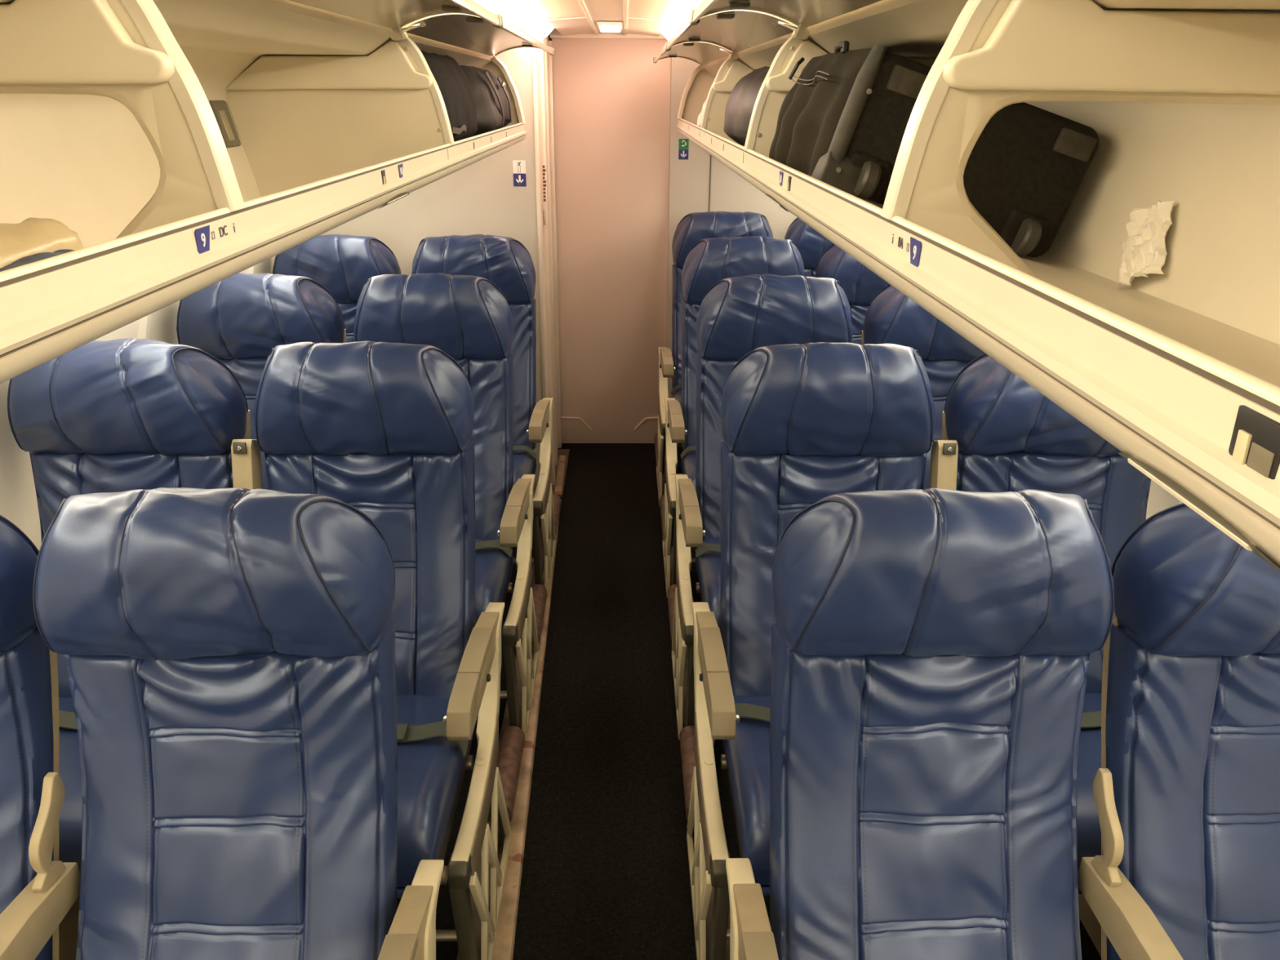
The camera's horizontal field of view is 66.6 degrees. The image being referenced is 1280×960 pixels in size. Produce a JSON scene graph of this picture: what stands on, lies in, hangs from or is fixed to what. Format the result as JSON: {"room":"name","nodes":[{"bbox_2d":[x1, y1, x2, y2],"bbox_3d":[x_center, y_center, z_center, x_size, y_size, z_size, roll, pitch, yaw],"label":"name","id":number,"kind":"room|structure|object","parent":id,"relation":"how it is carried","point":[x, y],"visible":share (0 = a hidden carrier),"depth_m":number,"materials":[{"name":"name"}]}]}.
{"room":"aircraft cabin","nodes":[
{"label":"aircraft cabin","id":0,"kind":"room"},
{"bbox_2d":[0,255,275,550],"bbox_3d":[-1.042,0.370,0.986,0.653,1.790,7.590,0,22,-1],"label":"wall","id":1,"kind":"structure","parent":0,"point":[18,496],"depth_m":2.13,"materials":[{"name":"white plastic"}]},
{"bbox_2d":[58,900,79,959],"bbox_3d":[-1.151,1.136,1.262,0.112,0.160,7.540,0,22,-1],"label":"baseboard","id":2,"kind":"structure","parent":1,"relation":"attached to","point":[68,926],"depth_m":1.93,"materials":[{"name":"beige plastic"}]},
{"bbox_2d":[94,313,151,341],"bbox_3d":[-1.282,-0.343,2.409,0.164,0.540,0.430,0,22,-1],"label":"window","id":3,"kind":"structure","parent":1,"relation":"in","point":[138,329],"depth_m":2.52,"materials":[{"name":"white plastic"}]},
{"bbox_2d":[94,319,139,341],"bbox_3d":[-1.293,-0.343,2.409,0.114,0.400,0.300,0,22,-1],"label":"shade","id":4,"kind":"object","parent":3,"relation":"attached to","point":[131,331],"depth_m":2.47,"materials":[{"name":"white plastic"}]},
{"bbox_2d":[7,337,250,900],"bbox_3d":[-1.065,0.217,1.877,0.458,0.875,0.761,0,22,-1],"label":"seat","id":5,"kind":"object","parent":1,"relation":"attached to","point":[120,415],"visible":0.4,"depth_m":1.95,"materials":[{"name":"blue leather"}]},
{"bbox_2d":[58,697,82,900],"bbox_3d":[-1.068,0.568,1.867,0.448,0.172,0.483,0,22,-1],"label":"seat cushion","id":6,"kind":"object","parent":5,"relation":"on","point":[71,812],"depth_m":1.71,"materials":[{"name":"blue leather"}]},
{"bbox_2d":[240,265,255,274],"bbox_3d":[-1.293,-0.633,3.141,0.164,0.540,0.430,0,22,-1],"label":"window","id":7,"kind":"structure","parent":1,"relation":"in","point":[251,270],"depth_m":3.28,"materials":[{"name":"white plastic"}]},
{"bbox_2d":[240,268,248,273],"bbox_3d":[-1.305,-0.633,3.141,0.114,0.400,0.300,0,22,-1],"label":"shade","id":8,"kind":"object","parent":7,"relation":"attached to","point":[246,271],"depth_m":3.24,"materials":[{"name":"white plastic"}]},
{"bbox_2d":[176,272,346,488],"bbox_3d":[-1.077,-0.074,2.608,0.458,0.877,0.761,0,22,-1],"label":"seat","id":9,"kind":"object","parent":1,"relation":"attached to","point":[238,319],"visible":0.3,"depth_m":2.67,"materials":[{"name":"blue leather"}]},
{"bbox_2d":[271,234,401,342],"bbox_3d":[-1.088,-0.362,3.340,0.458,0.873,0.761,0,22,-1],"label":"seat","id":10,"kind":"object","parent":1,"relation":"attached to","point":[342,264],"visible":0.27,"depth_m":3.38,"materials":[{"name":"blue leather"}]},
{"bbox_2d":[320,47,542,497],"bbox_3d":[-0.883,-0.751,3.799,0.994,1.800,0.040,0,22,-1],"label":"wall","id":11,"kind":"structure","parent":0,"point":[482,197],"depth_m":3.67,"materials":[{"name":"white plastic"}]},
{"bbox_2d":[512,160,526,186],"bbox_3d":[-0.449,-1.141,3.627,0.047,0.093,0.002,0,22,-1],"label":"sign","id":12,"kind":"object","parent":11,"relation":"attached to","point":[518,166],"visible":1,"depth_m":3.63,"materials":[{"name":"white"}]},
{"bbox_2d":[537,35,558,483],"bbox_3d":[-0.406,-0.907,4.158,0.034,1.830,0.730,0,22,-1],"label":"wall","id":13,"kind":"structure","parent":0,"point":[547,37],"depth_m":3.99,"materials":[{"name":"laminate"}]},
{"bbox_2d":[456,448,569,959],"bbox_3d":[-0.320,1.226,1.257,0.067,0.005,7.440,0,22,-1],"label":"trim","id":14,"kind":"structure","parent":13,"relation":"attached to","point":[477,921],"depth_m":2.67,"materials":[{"name":"beige plastic"}]},
{"bbox_2d":[493,455,565,959],"bbox_3d":[-0.319,0.504,3.068,0.049,0.011,3.341,0,22,-2],"label":"trim","id":15,"kind":"structure","parent":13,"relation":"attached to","point":[505,936],"depth_m":2.32,"materials":[{"name":"beige plastic"}]},
{"bbox_2d":[531,36,547,398],"bbox_3d":[-0.384,-0.751,3.805,0.016,1.800,0.062,0,22,-1],"label":"trim","id":16,"kind":"structure","parent":13,"relation":"attached to","point":[534,51],"depth_m":3.68,"materials":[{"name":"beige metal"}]},
{"bbox_2d":[542,165,546,201],"bbox_3d":[-0.373,-1.161,3.816,0.012,0.136,0.001,0,22,-1],"label":"sign","id":17,"kind":"object","parent":13,"relation":"attached to","point":[544,166],"depth_m":3.81,"materials":[{"name":"red plastic"}]},
{"bbox_2d":[537,37,555,484],"bbox_3d":[-0.378,-0.822,3.972,0.020,1.810,0.040,0,22,-1],"label":"trim","id":18,"kind":"structure","parent":13,"relation":"attached to","point":[540,52],"depth_m":3.91,"materials":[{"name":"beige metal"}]},
{"bbox_2d":[543,37,561,465],"bbox_3d":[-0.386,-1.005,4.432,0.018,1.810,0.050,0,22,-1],"label":"trim","id":19,"kind":"structure","parent":13,"relation":"attached to","point":[549,42],"depth_m":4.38,"materials":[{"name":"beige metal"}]},
{"bbox_2d":[542,38,671,443],"bbox_3d":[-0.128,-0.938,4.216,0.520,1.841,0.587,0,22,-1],"label":"door","id":20,"kind":"structure","parent":13,"relation":"in","point":[611,102],"depth_m":4.42,"materials":[{"name":"beige plastic"}]},
{"bbox_2d":[524,0,681,36],"bbox_3d":[-0.068,-0.492,0.659,1.400,0.135,7.590,0,22,-1],"label":"ceiling","id":21,"kind":"structure","parent":0,"point":[611,11],"depth_m":3.02,"materials":[{"name":"beige"}]},
{"bbox_2d":[0,0,554,383],"bbox_3d":[-0.543,-0.436,1.213,0.587,0.394,4.392,0,22,-1],"label":"bin","id":22,"kind":"object","parent":21,"relation":"attached to","point":[187,146],"visible":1,"depth_m":1.23,"materials":[{"name":"beige plastic"}]},
{"bbox_2d":[0,248,74,271],"bbox_3d":[-0.592,-0.207,0.969,0.072,0.037,0.170,0,22,-1],"label":"folded cloth","id":23,"kind":"object","parent":22,"relation":"in","point":[38,256],"visible":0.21,"depth_m":0.95,"materials":[{"name":"grey fabric"}]},
{"bbox_2d":[0,217,84,268],"bbox_3d":[-0.670,-0.232,1.017,0.106,0.068,0.220,0,22,-1],"label":"plastic bag","id":24,"kind":"object","parent":22,"relation":"in","point":[32,236],"visible":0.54,"depth_m":1.02,"materials":[{"name":"beige plastic"}]},
{"bbox_2d":[377,191,408,209],"bbox_3d":[-0.366,-0.416,1.443,0.022,0.015,0.200,0,22,-1],"label":"outlet","id":25,"kind":"object","parent":22,"relation":"attached to","point":[387,197],"depth_m":1.39,"materials":[{"name":"plastic"}]},
{"bbox_2d":[420,50,477,142],"bbox_3d":[-0.558,-0.846,2.249,0.333,0.260,0.620,0,22,-1],"label":"backpack","id":26,"kind":"object","parent":22,"relation":"in","point":[455,88],"visible":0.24,"depth_m":2.18,"materials":[{"name":"black fabric"}]},
{"bbox_2d":[459,65,511,137],"bbox_3d":[-0.556,-1.067,2.839,0.339,0.252,0.560,0,22,-1],"label":"duffel bag","id":27,"kind":"object","parent":22,"relation":"in","point":[491,97],"visible":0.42,"depth_m":2.66,"materials":[{"name":"grey fabric"}]},
{"bbox_2d":[472,0,517,13],"bbox_3d":[-0.322,-0.177,-0.119,0.127,0.068,5.520,0,22,-1],"label":"light","id":28,"kind":"object","parent":21,"relation":"attached to","point":[496,6],"visible":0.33,"depth_m":2.31,"materials":[{"name":"beige"}]},
{"bbox_2d":[499,0,554,39],"bbox_3d":[-0.371,-1.434,3.046,0.127,0.068,1.230,0,22,-1],"label":"light","id":29,"kind":"object","parent":21,"relation":"attached to","point":[522,15],"visible":0.54,"depth_m":2.88,"materials":[{"name":"white"}]},
{"bbox_2d":[577,0,598,35],"bbox_3d":[-0.127,-0.498,0.629,0.012,0.011,7.540,0,22,-1],"label":"trim","id":30,"kind":"structure","parent":21,"relation":"attached to","point":[581,2],"depth_m":3.07,"materials":[{"name":"beige plastic"}]},
{"bbox_2d":[546,17,667,22],"bbox_3d":[-0.100,-1.335,2.750,0.396,0.015,1.014,0,22,-1],"label":"trim","id":31,"kind":"structure","parent":21,"relation":"attached to","point":[575,17],"depth_m":3.21,"materials":[{"name":"beige plastic"}]},
{"bbox_2d":[596,21,622,32],"bbox_3d":[-0.109,-1.645,3.542,0.088,0.019,0.300,0,22,-1],"label":"recessed light","id":32,"kind":"object","parent":21,"relation":"in","point":[604,26],"visible":1,"depth_m":3.46,"materials":[{"name":"beige plastic"}]},
{"bbox_2d":[623,0,627,35],"bbox_3d":[-0.007,-0.498,0.631,0.012,0.011,7.540,0,22,-1],"label":"trim","id":33,"kind":"structure","parent":21,"relation":"attached to","point":[625,2],"depth_m":3.06,"materials":[{"name":"beige plastic"}]},
{"bbox_2d":[662,5,688,40],"bbox_3d":[0.158,-1.521,3.272,0.127,0.068,1.300,0,22,-1],"label":"light","id":34,"kind":"object","parent":21,"relation":"attached to","point":[679,16],"visible":0.28,"depth_m":3.09,"materials":[{"name":"white"}]},
{"bbox_2d":[678,0,702,16],"bbox_3d":[0.209,-0.214,-0.017,0.127,0.068,5.720,0,22,-1],"label":"light","id":35,"kind":"object","parent":21,"relation":"attached to","point":[687,6],"visible":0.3,"depth_m":2.46,"materials":[{"name":"beige"}]},
{"bbox_2d":[653,0,1279,571],"bbox_3d":[0.384,-0.588,1.614,0.587,0.394,5.222,0,22,-1],"label":"bin","id":36,"kind":"object","parent":21,"relation":"attached to","point":[1178,370],"visible":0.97,"depth_m":0.79,"materials":[{"name":"beige plastic"}]},
{"bbox_2d":[697,100,706,126],"bbox_3d":[0.247,-1.130,3.074,0.124,0.150,0.300,0,22,-1],"label":"plastic wrap","id":37,"kind":"object","parent":36,"relation":"in","point":[700,115],"visible":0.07,"depth_m":3.12,"materials":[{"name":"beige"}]},
{"bbox_2d":[723,66,769,146],"bbox_3d":[0.377,-0.811,2.224,0.349,0.245,0.680,0,22,-1],"label":"bag","id":38,"kind":"object","parent":36,"relation":"in","point":[740,103],"visible":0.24,"depth_m":2.11,"materials":[{"name":"grey fabric"}]},
{"bbox_2d":[765,194,788,211],"bbox_3d":[0.205,-0.415,1.452,0.022,0.015,0.200,0,22,-1],"label":"outlet","id":39,"kind":"object","parent":36,"relation":"attached to","point":[777,198],"depth_m":1.40,"materials":[{"name":"plastic"}]},
{"bbox_2d":[1118,200,1176,289],"bbox_3d":[0.582,-0.272,1.131,0.046,0.104,0.115,0,22,-1],"label":"paper napkin","id":40,"kind":"object","parent":36,"relation":"in","point":[1144,251],"visible":1,"depth_m":1.12,"materials":[{"name":"beige paper"}]},
{"bbox_2d":[1118,452,1279,571],"bbox_3d":[0.222,0.009,0.384,0.022,0.015,0.130,0,22,-1],"label":"outlet","id":41,"kind":"object","parent":36,"relation":"attached to","point":[1251,527],"depth_m":0.36,"materials":[{"name":"plastic"}]},
{"bbox_2d":[666,57,797,398],"bbox_3d":[0.631,-1.007,4.469,1.006,1.800,0.030,0,22,-1],"label":"wall","id":42,"kind":"structure","parent":0,"point":[689,180],"depth_m":4.34,"materials":[{"name":"beige plastic"}]},
{"bbox_2d":[549,26,666,39],"bbox_3d":[-0.119,-1.887,4.109,0.520,0.048,0.037,0,22,-1],"label":"trim","id":43,"kind":"structure","parent":42,"relation":"attached to","point":[554,33],"depth_m":4.10,"materials":[{"name":"beige plastic"}]},
{"bbox_2d":[678,138,688,159],"bbox_3d":[0.191,-1.448,4.269,0.043,0.086,0.002,0,22,-1],"label":"sign","id":44,"kind":"object","parent":42,"relation":"attached to","point":[683,147],"visible":1,"depth_m":4.27,"materials":[{"name":"green"}]},
{"bbox_2d":[662,471,729,959],"bbox_3d":[0.175,1.227,1.265,0.063,0.005,7.440,0,22,-1],"label":"trim","id":45,"kind":"structure","parent":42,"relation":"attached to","point":[709,914],"depth_m":2.08,"materials":[{"name":"beige plastic"}]},
{"bbox_2d":[708,155,711,211],"bbox_3d":[0.308,-0.908,4.486,0.004,1.600,0.006,0,22,-1],"label":"trim","id":46,"kind":"structure","parent":42,"relation":"attached to","point":[710,155],"depth_m":4.32,"materials":[{"name":"brown"}]},
{"bbox_2d":[396,443,1101,959],"bbox_3d":[-0.081,1.216,1.364,2.240,0.050,7.640,0,22,-1],"label":"floor","id":47,"kind":"structure","parent":0,"point":[606,873],"depth_m":2.56,"materials":[{"name":"black carpet"}]},
{"bbox_2d":[0,487,444,959],"bbox_3d":[-0.557,0.621,1.224,0.554,1.138,0.836,0,22,-1],"label":"seat","id":48,"kind":"object","parent":47,"relation":"on","point":[229,653],"visible":1,"depth_m":1.33,"materials":[{"name":"blue leather"}]},
{"bbox_2d":[0,515,59,959],"bbox_3d":[-1.054,0.506,1.145,0.458,0.879,0.761,0,22,-1],"label":"seat","id":49,"kind":"object","parent":48,"relation":"attached to","point":[29,731],"visible":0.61,"depth_m":1.35,"materials":[{"name":"blue leather"}]},
{"bbox_2d":[231,341,524,959],"bbox_3d":[-0.568,0.332,1.956,0.555,1.135,0.837,0,22,-1],"label":"seat","id":50,"kind":"object","parent":47,"relation":"on","point":[384,430],"visible":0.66,"depth_m":1.98,"materials":[{"name":"blue leather"}]},
{"bbox_2d":[396,694,475,897],"bbox_3d":[-0.578,0.568,1.875,0.448,0.172,0.483,0,22,-1],"label":"seat cushion","id":51,"kind":"object","parent":50,"relation":"on","point":[431,766],"depth_m":1.79,"materials":[{"name":"blue leather"}]},
{"bbox_2d":[353,273,546,739],"bbox_3d":[-0.580,0.039,2.687,0.555,1.140,0.837,0,22,-1],"label":"seat","id":52,"kind":"object","parent":47,"relation":"on","point":[468,318],"visible":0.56,"depth_m":2.69,"materials":[{"name":"blue leather"}]},
{"bbox_2d":[475,538,514,625],"bbox_3d":[-0.590,0.277,2.606,0.448,0.173,0.483,0,22,-1],"label":"seat cushion","id":53,"kind":"object","parent":52,"relation":"on","point":[494,563],"depth_m":2.59,"materials":[{"name":"blue leather"}]},
{"bbox_2d":[411,234,560,596],"bbox_3d":[-0.591,-0.250,3.418,0.555,1.137,0.837,0,22,-1],"label":"seat","id":54,"kind":"object","parent":47,"relation":"on","point":[505,262],"visible":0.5,"depth_m":3.40,"materials":[{"name":"blue leather"}]},
{"bbox_2d":[513,448,536,484],"bbox_3d":[-0.601,-0.013,3.337,0.448,0.172,0.483,0,22,-1],"label":"seat cushion","id":55,"kind":"object","parent":54,"relation":"on","point":[524,459],"depth_m":3.37,"materials":[{"name":"blue leather"}]},
{"bbox_2d":[653,211,773,506],"bbox_3d":[0.355,-0.539,4.165,0.555,1.135,0.837,0,22,-1],"label":"seat","id":56,"kind":"object","parent":47,"relation":"on","point":[693,228],"visible":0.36,"depth_m":4.14,"materials":[{"name":"blue leather"}]},
{"bbox_2d":[671,387,681,444],"bbox_3d":[0.368,-0.303,4.084,0.448,0.172,0.483,0,22,-1],"label":"armrest","id":57,"kind":"object","parent":56,"relation":"on","point":[677,392],"depth_m":4.15,"materials":[{"name":"beige plastic"}]},
{"bbox_2d":[659,235,804,597],"bbox_3d":[0.367,-0.250,3.433,0.555,1.138,0.837,0,22,-1],"label":"seat","id":58,"kind":"object","parent":47,"relation":"on","point":[710,261],"visible":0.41,"depth_m":3.41,"materials":[{"name":"blue leather"}]},
{"bbox_2d":[680,450,696,492],"bbox_3d":[0.379,-0.012,3.353,0.448,0.173,0.483,0,22,-1],"label":"seat cushion","id":59,"kind":"object","parent":58,"relation":"on","point":[688,462],"depth_m":3.36,"materials":[{"name":"blue leather"}]},
{"bbox_2d":[666,273,853,740],"bbox_3d":[0.378,0.041,2.702,0.555,1.137,0.837,0,22,-1],"label":"seat","id":60,"kind":"object","parent":47,"relation":"on","point":[737,316],"visible":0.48,"depth_m":2.69,"materials":[{"name":"blue leather"}]},
{"bbox_2d":[695,538,720,629],"bbox_3d":[0.390,0.278,2.621,0.448,0.172,0.483,0,22,-1],"label":"seat cushion","id":61,"kind":"object","parent":60,"relation":"on","point":[708,557],"depth_m":2.60,"materials":[{"name":"blue leather"}]},
{"bbox_2d":[679,342,958,959],"bbox_3d":[0.390,0.330,1.970,0.555,1.140,0.837,0,22,-1],"label":"seat","id":62,"kind":"object","parent":47,"relation":"on","point":[803,424],"visible":0.53,"depth_m":1.98,"materials":[{"name":"blue leather"}]},
{"bbox_2d":[722,695,770,896],"bbox_3d":[0.402,0.569,1.890,0.448,0.173,0.483,0,22,-1],"label":"seat cushion","id":63,"kind":"object","parent":62,"relation":"on","point":[746,757],"depth_m":1.79,"materials":[{"name":"blue leather"}]},
{"bbox_2d":[725,488,1183,959],"bbox_3d":[0.401,0.623,1.240,0.554,1.135,0.836,0,22,-1],"label":"seat","id":64,"kind":"object","parent":47,"relation":"on","point":[931,648],"visible":1,"depth_m":1.35,"materials":[{"name":"blue leather"}]},
{"bbox_2d":[1101,502,1279,959],"bbox_3d":[0.901,0.510,1.177,0.458,0.875,0.761,0,22,-1],"label":"seat","id":65,"kind":"object","parent":64,"relation":"attached to","point":[1190,700],"visible":0.8,"depth_m":1.35,"materials":[{"name":"blue leather"}]},
{"bbox_2d":[1146,479,1181,519],"bbox_3d":[0.894,0.371,1.017,0.653,1.790,7.590,0,22,-1],"label":"wall","id":66,"kind":"structure","parent":0,"point":[1159,499],"depth_m":2.20,"materials":[{"name":"white plastic"}]},
{"bbox_2d":[784,217,833,277],"bbox_3d":[0.855,-0.652,4.102,0.458,0.875,0.761,0,22,-1],"label":"seat","id":67,"kind":"object","parent":66,"relation":"attached to","point":[811,245],"visible":0.08,"depth_m":4.17,"materials":[{"name":"blue leather"}]},
{"bbox_2d":[814,244,888,345],"bbox_3d":[0.867,-0.363,3.370,0.458,0.879,0.761,0,22,-1],"label":"seat","id":68,"kind":"object","parent":66,"relation":"attached to","point":[860,285],"visible":0.08,"depth_m":3.45,"materials":[{"name":"blue leather"}]},
{"bbox_2d":[862,284,985,489],"bbox_3d":[0.878,-0.070,2.640,0.458,0.873,0.761,0,22,-1],"label":"seat","id":69,"kind":"object","parent":66,"relation":"attached to","point":[891,317],"visible":0.1,"depth_m":2.74,"materials":[{"name":"blue leather"}]},
{"bbox_2d":[942,353,1151,893],"bbox_3d":[0.889,0.219,1.908,0.458,0.877,0.761,0,22,-1],"label":"seat","id":70,"kind":"object","parent":66,"relation":"attached to","point":[1009,436],"visible":0.27,"depth_m":2.04,"materials":[{"name":"blue leather"}]},
{"bbox_2d":[1076,693,1102,893],"bbox_3d":[0.892,0.569,1.898,0.448,0.173,0.483,0,22,-1],"label":"seat cushion","id":71,"kind":"object","parent":70,"relation":"on","point":[1089,758],"depth_m":1.76,"materials":[{"name":"blue leather"}]},
{"bbox_2d":[1078,893,1101,956],"bbox_3d":[0.993,1.138,1.296,0.112,0.160,7.540,0,22,-1],"label":"baseboard","id":72,"kind":"structure","parent":66,"relation":"attached to","point":[1089,920],"depth_m":2.02,"materials":[{"name":"beige plastic"}]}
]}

